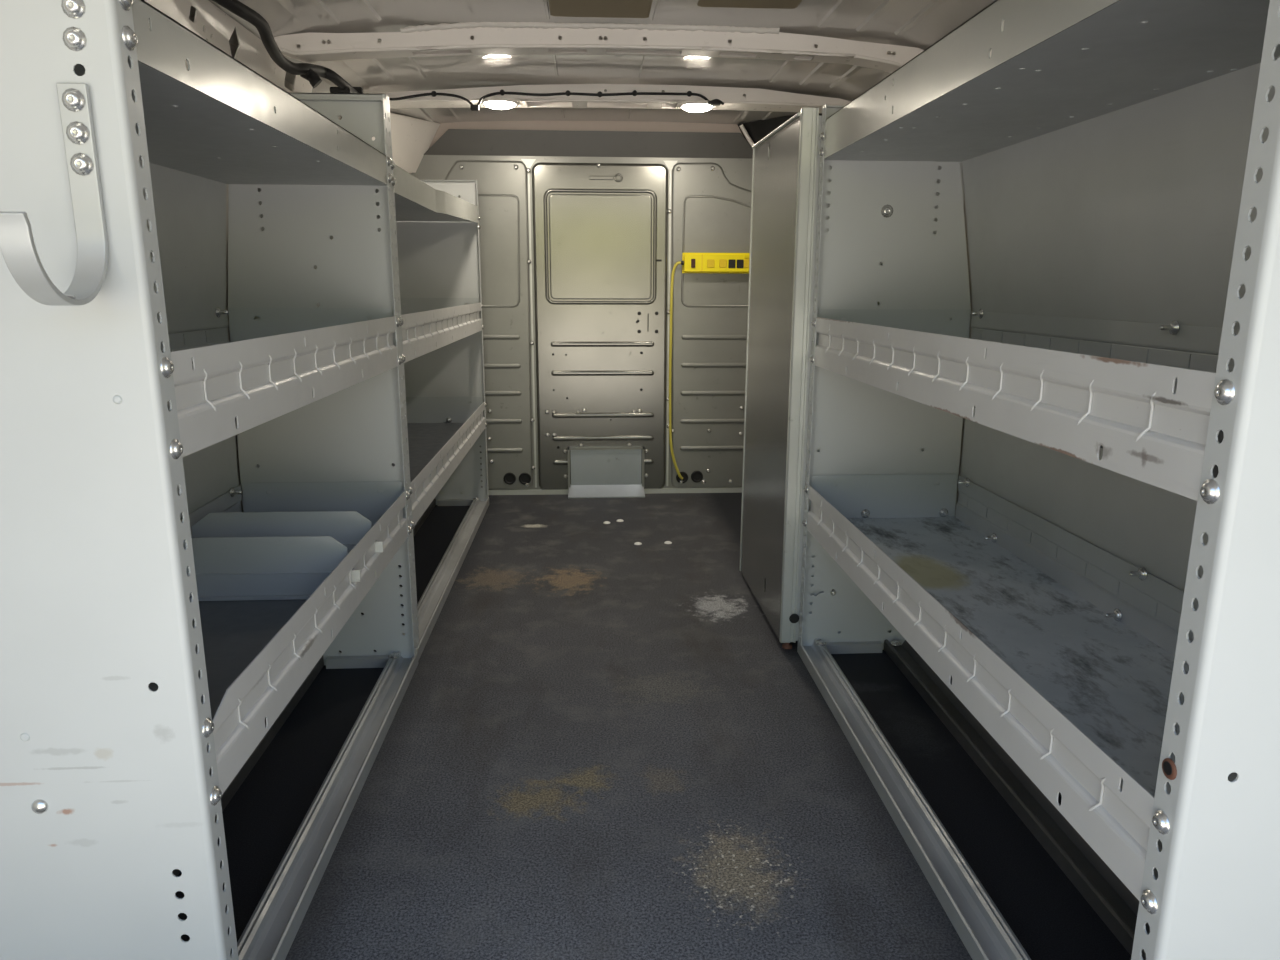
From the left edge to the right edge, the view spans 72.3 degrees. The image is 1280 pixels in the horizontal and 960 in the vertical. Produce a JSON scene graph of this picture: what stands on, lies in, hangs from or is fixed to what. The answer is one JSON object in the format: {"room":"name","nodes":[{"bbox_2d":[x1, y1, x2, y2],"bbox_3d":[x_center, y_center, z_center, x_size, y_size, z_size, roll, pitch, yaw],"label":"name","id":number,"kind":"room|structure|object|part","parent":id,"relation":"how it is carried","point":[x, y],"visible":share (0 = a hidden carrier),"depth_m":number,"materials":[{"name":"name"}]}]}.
{"room":"vehicle interior","nodes":[
{"label":"vehicle interior","id":0,"kind":"room"},
{"bbox_2d":[189,15,341,511],"bbox_3d":[-1.031,-0.239,1.826,0.130,1.470,3.880,-1,13,-3],"label":"wall","id":1,"kind":"structure","parent":0,"point":[233,48],"depth_m":2.27,"materials":[{"name":"metal"}]},
{"bbox_2d":[144,0,312,92],"bbox_3d":[-0.913,-0.750,1.140,0.063,0.226,3.050,-1,13,-3],"label":"trim","id":2,"kind":"structure","parent":1,"relation":"attached to","point":[251,52],"depth_m":1.99,"materials":[{"name":"beige paint"}]},
{"bbox_2d":[372,112,439,172],"bbox_3d":[-0.945,-1.256,3.307,0.102,0.262,0.576,4,13,18],"label":"trim","id":3,"kind":"structure","parent":1,"relation":"attached to","point":[411,137],"depth_m":3.42,"materials":[{"name":"beige paint"}]},
{"bbox_2d":[410,121,743,173],"bbox_3d":[-0.182,-0.709,3.744,1.970,1.560,0.010,-1,13,-3],"label":"beam","id":4,"kind":"structure","parent":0,"point":[492,125],"depth_m":3.58,"materials":[{"name":"grey metal"}]},
{"bbox_2d":[190,0,995,124],"bbox_3d":[-0.061,-1.013,1.633,1.880,0.130,4.030,-1,13,-3],"label":"ceiling","id":5,"kind":"structure","parent":0,"point":[920,24],"depth_m":2.56,"materials":[{"name":"grey metal"}]},
{"bbox_2d":[212,0,362,93],"bbox_3d":[-0.857,-1.041,2.129,0.080,0.123,1.110,1,13,4],"label":"harness","id":6,"kind":"object","parent":5,"relation":"attached to","point":[312,73],"visible":0.86,"depth_m":2.15,"materials":[{"name":"black plastic"}]},
{"bbox_2d":[274,22,923,72],"bbox_3d":[-0.080,-1.130,2.289,1.722,0.102,0.089,-1,13,-3],"label":"bow","id":7,"kind":"object","parent":5,"relation":"attached to","point":[469,38],"visible":0.98,"depth_m":2.26,"materials":[{"name":"beige paint"}]},
{"bbox_2d":[548,0,652,17],"bbox_3d":[-0.087,-1.103,1.967,0.243,0.006,0.422,-1,13,-3],"label":"pad","id":8,"kind":"object","parent":5,"relation":"attached to","point":[558,8],"visible":1,"depth_m":2.10,"materials":[{"name":"beige"}]},
{"bbox_2d":[369,84,850,112],"bbox_3d":[-0.127,-1.275,2.930,1.700,0.067,0.123,-1,13,-3],"label":"bow","id":9,"kind":"object","parent":5,"relation":"attached to","point":[756,99],"visible":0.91,"depth_m":2.89,"materials":[{"name":"beige paint"}]},
{"bbox_2d":[481,97,518,108],"bbox_3d":[-0.463,-1.240,2.894,0.124,0.022,0.124,-1,13,-3],"label":"lamp","id":10,"kind":"object","parent":9,"relation":"attached to","point":[491,102],"visible":0.94,"depth_m":2.86,"materials":[{"name":"white plastic"}]},
{"bbox_2d":[389,90,723,110],"bbox_3d":[-0.296,-1.237,2.852,1.152,0.073,0.039,-1,13,-3],"label":"wire","id":11,"kind":"object","parent":9,"relation":"attached to","point":[716,102],"visible":0.91,"depth_m":2.85,"materials":[{"name":"black rubber"}]},
{"bbox_2d":[678,100,713,111],"bbox_3d":[0.190,-1.246,2.930,0.124,0.022,0.124,-1,13,-3],"label":"lamp","id":12,"kind":"object","parent":9,"relation":"attached to","point":[689,105],"visible":0.97,"depth_m":2.90,"materials":[{"name":"white plastic"}]},
{"bbox_2d":[697,0,801,8],"bbox_3d":[0.263,-1.092,1.934,0.238,0.006,0.312,-1,13,-3],"label":"pad","id":13,"kind":"object","parent":5,"relation":"attached to","point":[777,4],"visible":1,"depth_m":2.05,"materials":[{"name":"beige"}]},
{"bbox_2d":[175,493,1130,959],"bbox_3d":[-0.075,0.484,2.042,1.970,0.030,3.880,-1,13,-3],"label":"floor","id":14,"kind":"structure","parent":0,"point":[598,744],"depth_m":1.60,"materials":[{"name":"black rubber"}]},
{"bbox_2d":[0,0,417,959],"bbox_3d":[-0.696,-0.054,1.432,0.393,1.280,1.138,-1,13,-3],"label":"shelving unit","id":15,"kind":"object","parent":14,"relation":"on","point":[134,710],"visible":0.94,"depth_m":0.97,"materials":[{"name":"grey paint"}]},
{"bbox_2d":[0,83,107,305],"bbox_3d":[-0.511,-0.250,0.757,0.026,0.196,0.124,-1,13,-3],"label":"hook","id":16,"kind":"object","parent":15,"relation":"attached to","point":[17,245],"visible":1,"depth_m":0.80,"materials":[{"name":"silver metal"}]},
{"bbox_3d":[-0.666,0.064,0.902,0.381,1.280,0.036,-1,13,-3],"label":"panel","id":17,"kind":"part","parent":15,"relation":"part of","materials":[{"name":"grey paint"}]},
{"bbox_3d":[-0.871,0.012,1.440,0.043,1.108,1.118,-1,13,-3],"label":"panel","id":18,"kind":"part","parent":15,"relation":"part of","materials":[{"name":"grey metal"}]},
{"bbox_3d":[-0.678,-0.512,1.335,0.339,0.002,1.114,-1,13,-3],"label":"shelf","id":19,"kind":"part","parent":15,"relation":"part of","materials":[{"name":"grey metal"}]},
{"bbox_3d":[-0.767,0.556,1.567,0.070,0.030,1.122,-1,13,-3],"label":"rail","id":20,"kind":"part","parent":15,"relation":"part of","materials":[{"name":"grey metal"}]},
{"bbox_3d":[-0.700,0.232,1.499,0.366,0.002,1.114,-1,13,-3],"label":"shelf","id":21,"kind":"part","parent":15,"relation":"part of","materials":[{"name":"grey metal"}]},
{"bbox_2d":[183,536,360,600],"bbox_3d":[-0.689,0.156,1.577,0.369,0.112,0.045,-1,13,-3],"label":"divider","id":22,"kind":"object","parent":15,"relation":"on","point":[226,568],"visible":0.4,"depth_m":1.57,"materials":[{"name":"grey paint"}]},
{"bbox_2d":[192,511,382,552],"bbox_3d":[-0.699,0.117,1.751,0.369,0.112,0.045,-1,13,-3],"label":"divider","id":23,"kind":"object","parent":15,"relation":"on","point":[348,528],"visible":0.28,"depth_m":1.74,"materials":[{"name":"grey paint"}]},
{"bbox_3d":[-0.728,-0.173,1.969,0.381,1.280,0.036,-1,13,-3],"label":"panel","id":24,"kind":"part","parent":15,"relation":"part of","materials":[{"name":"grey paint"}]},
{"bbox_3d":[-0.540,0.552,1.579,0.066,0.034,1.126,-1,13,-3],"label":"rail","id":25,"kind":"part","parent":15,"relation":"part of","materials":[{"name":"metal"}]},
{"bbox_2d":[228,92,488,660],"bbox_3d":[-0.775,-0.357,2.762,0.390,1.295,1.584,-1,13,-3],"label":"shelving unit","id":26,"kind":"object","parent":14,"relation":"on","point":[436,231],"visible":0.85,"depth_m":3.42,"materials":[{"name":"grey paint"}]},
{"bbox_3d":[-0.949,-0.283,2.768,0.043,1.107,1.572,-1,13,-3],"label":"panel","id":27,"kind":"part","parent":26,"relation":"part of","materials":[{"name":"grey metal"}]},
{"bbox_3d":[-0.732,-0.189,2.007,0.378,1.295,0.036,-1,13,-3],"label":"panel","id":28,"kind":"part","parent":26,"relation":"part of","materials":[{"name":"grey paint"}]},
{"bbox_3d":[-0.757,-0.823,2.659,0.336,0.036,1.568,-1,13,-3],"label":"shelf","id":29,"kind":"part","parent":26,"relation":"part of","materials":[{"name":"grey metal"}]},
{"bbox_3d":[-0.844,0.261,2.895,0.070,0.030,1.576,-1,13,-3],"label":"rail","id":30,"kind":"part","parent":26,"relation":"part of","materials":[{"name":"grey metal"}]},
{"bbox_3d":[-0.779,-0.063,2.827,0.363,0.002,1.568,-1,13,-3],"label":"shelf","id":31,"kind":"part","parent":26,"relation":"part of","materials":[{"name":"grey metal"}]},
{"bbox_3d":[-0.820,-0.524,3.516,0.378,1.295,0.036,-1,13,-3],"label":"panel","id":32,"kind":"part","parent":26,"relation":"part of","materials":[{"name":"grey paint"}]},
{"bbox_3d":[-0.621,0.257,2.907,0.066,0.034,1.580,-1,13,-3],"label":"rail","id":33,"kind":"part","parent":26,"relation":"part of","materials":[{"name":"metal"}]},
{"bbox_2d":[411,129,752,497],"bbox_3d":[-0.168,-0.668,3.683,1.850,1.507,0.107,-1,13,-3],"label":"wall","id":34,"kind":"structure","parent":14,"relation":"on","point":[583,234],"depth_m":3.70,"materials":[{"name":"grey metal"}]},
{"bbox_3d":[-0.767,-0.625,3.691,0.614,1.372,0.017,-1,13,-3],"label":"panel","id":35,"kind":"part","parent":34,"relation":"part of","materials":[{"name":"grey metal"}]},
{"bbox_3d":[-0.454,-1.288,3.569,0.060,0.035,0.004,-1,13,-3],"label":"corner plate","id":36,"kind":"part","parent":34,"relation":"part of","materials":[{"name":"grey metal"}]},
{"bbox_3d":[-0.187,-1.364,3.560,1.379,0.095,0.042,-1,13,-3],"label":"header panel","id":37,"kind":"part","parent":34,"relation":"part of","materials":[{"name":"grey metal"}]},
{"bbox_3d":[-0.172,0.050,3.877,1.810,0.020,0.016,-1,13,-3],"label":"rail","id":38,"kind":"part","parent":34,"relation":"part of","materials":[{"name":"grey metal"}]},
{"bbox_3d":[-0.164,-0.623,3.725,0.560,1.376,0.020,-1,13,-3],"label":"door panel","id":39,"kind":"part","parent":34,"relation":"part of","materials":[{"name":"metal"}]},
{"bbox_3d":[-0.148,-0.055,3.839,0.334,0.182,0.022,-1,13,-3],"label":"frame","id":40,"kind":"part","parent":34,"relation":"part of","materials":[{"name":"grey metal"}]},
{"bbox_3d":[-0.146,-0.028,3.813,0.334,0.199,0.081,-1,13,-3],"label":"kick plate","id":41,"kind":"part","parent":34,"relation":"part of","materials":[{"name":"metal"}]},
{"bbox_3d":[0.125,-1.294,3.601,0.060,0.035,0.004,-1,13,-3],"label":"corner plate","id":42,"kind":"part","parent":34,"relation":"part of","materials":[{"name":"grey metal"}]},
{"bbox_2d":[669,253,749,479],"bbox_3d":[0.302,-0.472,3.756,0.355,0.973,0.061,-1,13,-3],"label":"power strip","id":43,"kind":"object","parent":34,"relation":"attached to","point":[732,263],"visible":0.86,"depth_m":3.64,"materials":[{"name":"yellow plastic"},{"name":"black plastic"}]},
{"bbox_3d":[0.159,-0.456,3.763,0.070,0.937,0.038,-1,13,-3],"label":"cord","id":44,"kind":"part","parent":43,"relation":"part of","materials":[{"name":"yellow plastic"}]},
{"bbox_2d":[691,259,694,267],"bbox_3d":[0.221,-0.898,3.632,0.017,0.036,0.010,-1,13,-3],"label":"rocker switch","id":45,"kind":"object","parent":43,"relation":"attached to","point":[692,260],"depth_m":3.63,"materials":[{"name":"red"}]},
{"bbox_2d":[707,259,714,267],"bbox_3d":[0.293,-0.898,3.637,0.031,0.033,0.006,-1,13,-3],"label":"outlet","id":46,"kind":"object","parent":43,"relation":"attached to","point":[710,262],"depth_m":3.63,"materials":[{"name":"yellow plastic"}]},
{"bbox_3d":[0.328,-0.911,3.684,0.302,0.084,0.008,-1,13,-3],"label":"mounting plate","id":47,"kind":"part","parent":43,"relation":"part of","materials":[{"name":"yellow"}]},
{"bbox_2d":[719,259,726,267],"bbox_3d":[0.345,-0.899,3.640,0.031,0.033,0.006,-1,13,-3],"label":"outlet","id":48,"kind":"object","parent":43,"relation":"attached to","point":[722,262],"depth_m":3.64,"materials":[{"name":"yellow plastic"}]},
{"bbox_2d":[728,259,735,267],"bbox_3d":[0.382,-0.898,3.643,0.029,0.035,0.006,-1,13,-3],"label":"outlet","id":49,"kind":"object","parent":43,"relation":"attached to","point":[731,262],"depth_m":3.64,"materials":[{"name":"black plastic"}]},
{"bbox_2d":[737,260,743,267],"bbox_3d":[0.416,-0.899,3.644,0.029,0.035,0.006,-1,13,-3],"label":"outlet","id":50,"kind":"object","parent":43,"relation":"attached to","point":[740,263],"depth_m":3.64,"materials":[{"name":"black plastic"}]},
{"bbox_2d":[744,260,748,267],"bbox_3d":[0.448,-0.900,3.646,0.031,0.033,0.006,-1,13,-3],"label":"outlet","id":51,"kind":"object","parent":43,"relation":"attached to","point":[746,262],"depth_m":3.64,"materials":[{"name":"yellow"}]},
{"bbox_3d":[0.432,-0.637,3.759,0.604,1.373,0.017,-1,13,-3],"label":"panel","id":52,"kind":"part","parent":34,"relation":"part of","materials":[{"name":"grey metal"}]},
{"bbox_2d":[739,124,754,145],"bbox_3d":[0.443,-1.390,3.565,0.080,0.106,0.015,-1,13,-3],"label":"trim","id":53,"kind":"structure","parent":34,"relation":"attached to","point":[742,127],"depth_m":3.56,"materials":[{"name":"beige paint"}]},
{"bbox_2d":[739,108,964,648],"bbox_3d":[0.538,-0.266,2.382,0.413,1.289,0.606,-1,13,-3],"label":"cabinet","id":54,"kind":"object","parent":14,"relation":"on","point":[785,176],"visible":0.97,"depth_m":2.20,"materials":[{"name":"grey metal"}]},
{"bbox_3d":[0.340,-0.268,2.375,0.002,1.272,0.583,-1,13,-3],"label":"panel","id":55,"kind":"part","parent":54,"relation":"part of","materials":[{"name":"grey metal"}]},
{"bbox_3d":[0.376,-0.208,2.084,0.040,1.265,0.015,-1,13,-3],"label":"corner post","id":56,"kind":"part","parent":54,"relation":"part of","materials":[{"name":"grey metal"}]},
{"bbox_2d":[797,0,1279,959],"bbox_3d":[0.626,-0.048,1.412,0.390,1.285,1.378,-1,13,-3],"label":"shelving unit","id":57,"kind":"object","parent":14,"relation":"on","point":[1099,599],"visible":1,"depth_m":1.32,"materials":[{"name":"grey paint"}]},
{"bbox_3d":[0.589,-0.193,2.066,0.377,1.285,0.036,-1,13,-3],"label":"panel","id":58,"kind":"part","parent":57,"relation":"part of","materials":[{"name":"grey paint"}]},
{"bbox_3d":[0.468,0.564,1.539,0.066,0.034,1.374,-1,13,-3],"label":"rail","id":59,"kind":"part","parent":57,"relation":"part of","materials":[{"name":"metal"}]},
{"bbox_3d":[0.692,0.564,1.552,0.070,0.030,1.370,-1,13,-3],"label":"rail","id":60,"kind":"part","parent":57,"relation":"part of","materials":[{"name":"grey metal"}]},
{"bbox_3d":[0.629,0.241,1.476,0.364,0.002,1.362,-1,13,-3],"label":"shelf","id":61,"kind":"part","parent":57,"relation":"part of","materials":[{"name":"grey metal"}]},
{"bbox_3d":[0.602,-0.567,1.295,0.317,0.002,1.362,-1,13,-3],"label":"shelf","id":62,"kind":"part","parent":57,"relation":"part of","materials":[{"name":"grey metal"}]},
{"bbox_3d":[0.630,-0.142,1.391,0.363,0.002,1.362,-1,13,-3],"label":"shelf","id":63,"kind":"part","parent":57,"relation":"part of","materials":[{"name":"grey metal"}]},
{"bbox_3d":[0.789,-0.014,1.429,0.062,1.173,1.366,-1,13,-3],"label":"panel","id":64,"kind":"part","parent":57,"relation":"part of","materials":[{"name":"grey metal"}]},
{"bbox_3d":[0.665,0.097,0.758,0.377,1.285,0.036,-1,13,-3],"label":"panel","id":65,"kind":"part","parent":57,"relation":"part of","materials":[{"name":"grey paint"}]},
{"bbox_2d":[955,194,972,513],"bbox_3d":[0.898,-0.260,1.934,0.105,1.475,3.880,-1,13,-3],"label":"wall","id":66,"kind":"structure","parent":0,"point":[965,219],"depth_m":2.34,"materials":[{"name":"metal"}]},
{"bbox_2d":[737,113,821,148],"bbox_3d":[0.598,-1.307,3.343,0.085,0.195,0.681,-7,14,-29],"label":"trim","id":67,"kind":"structure","parent":66,"relation":"attached to","point":[757,130],"depth_m":3.48,"materials":[{"name":"black plastic"}]}
]}

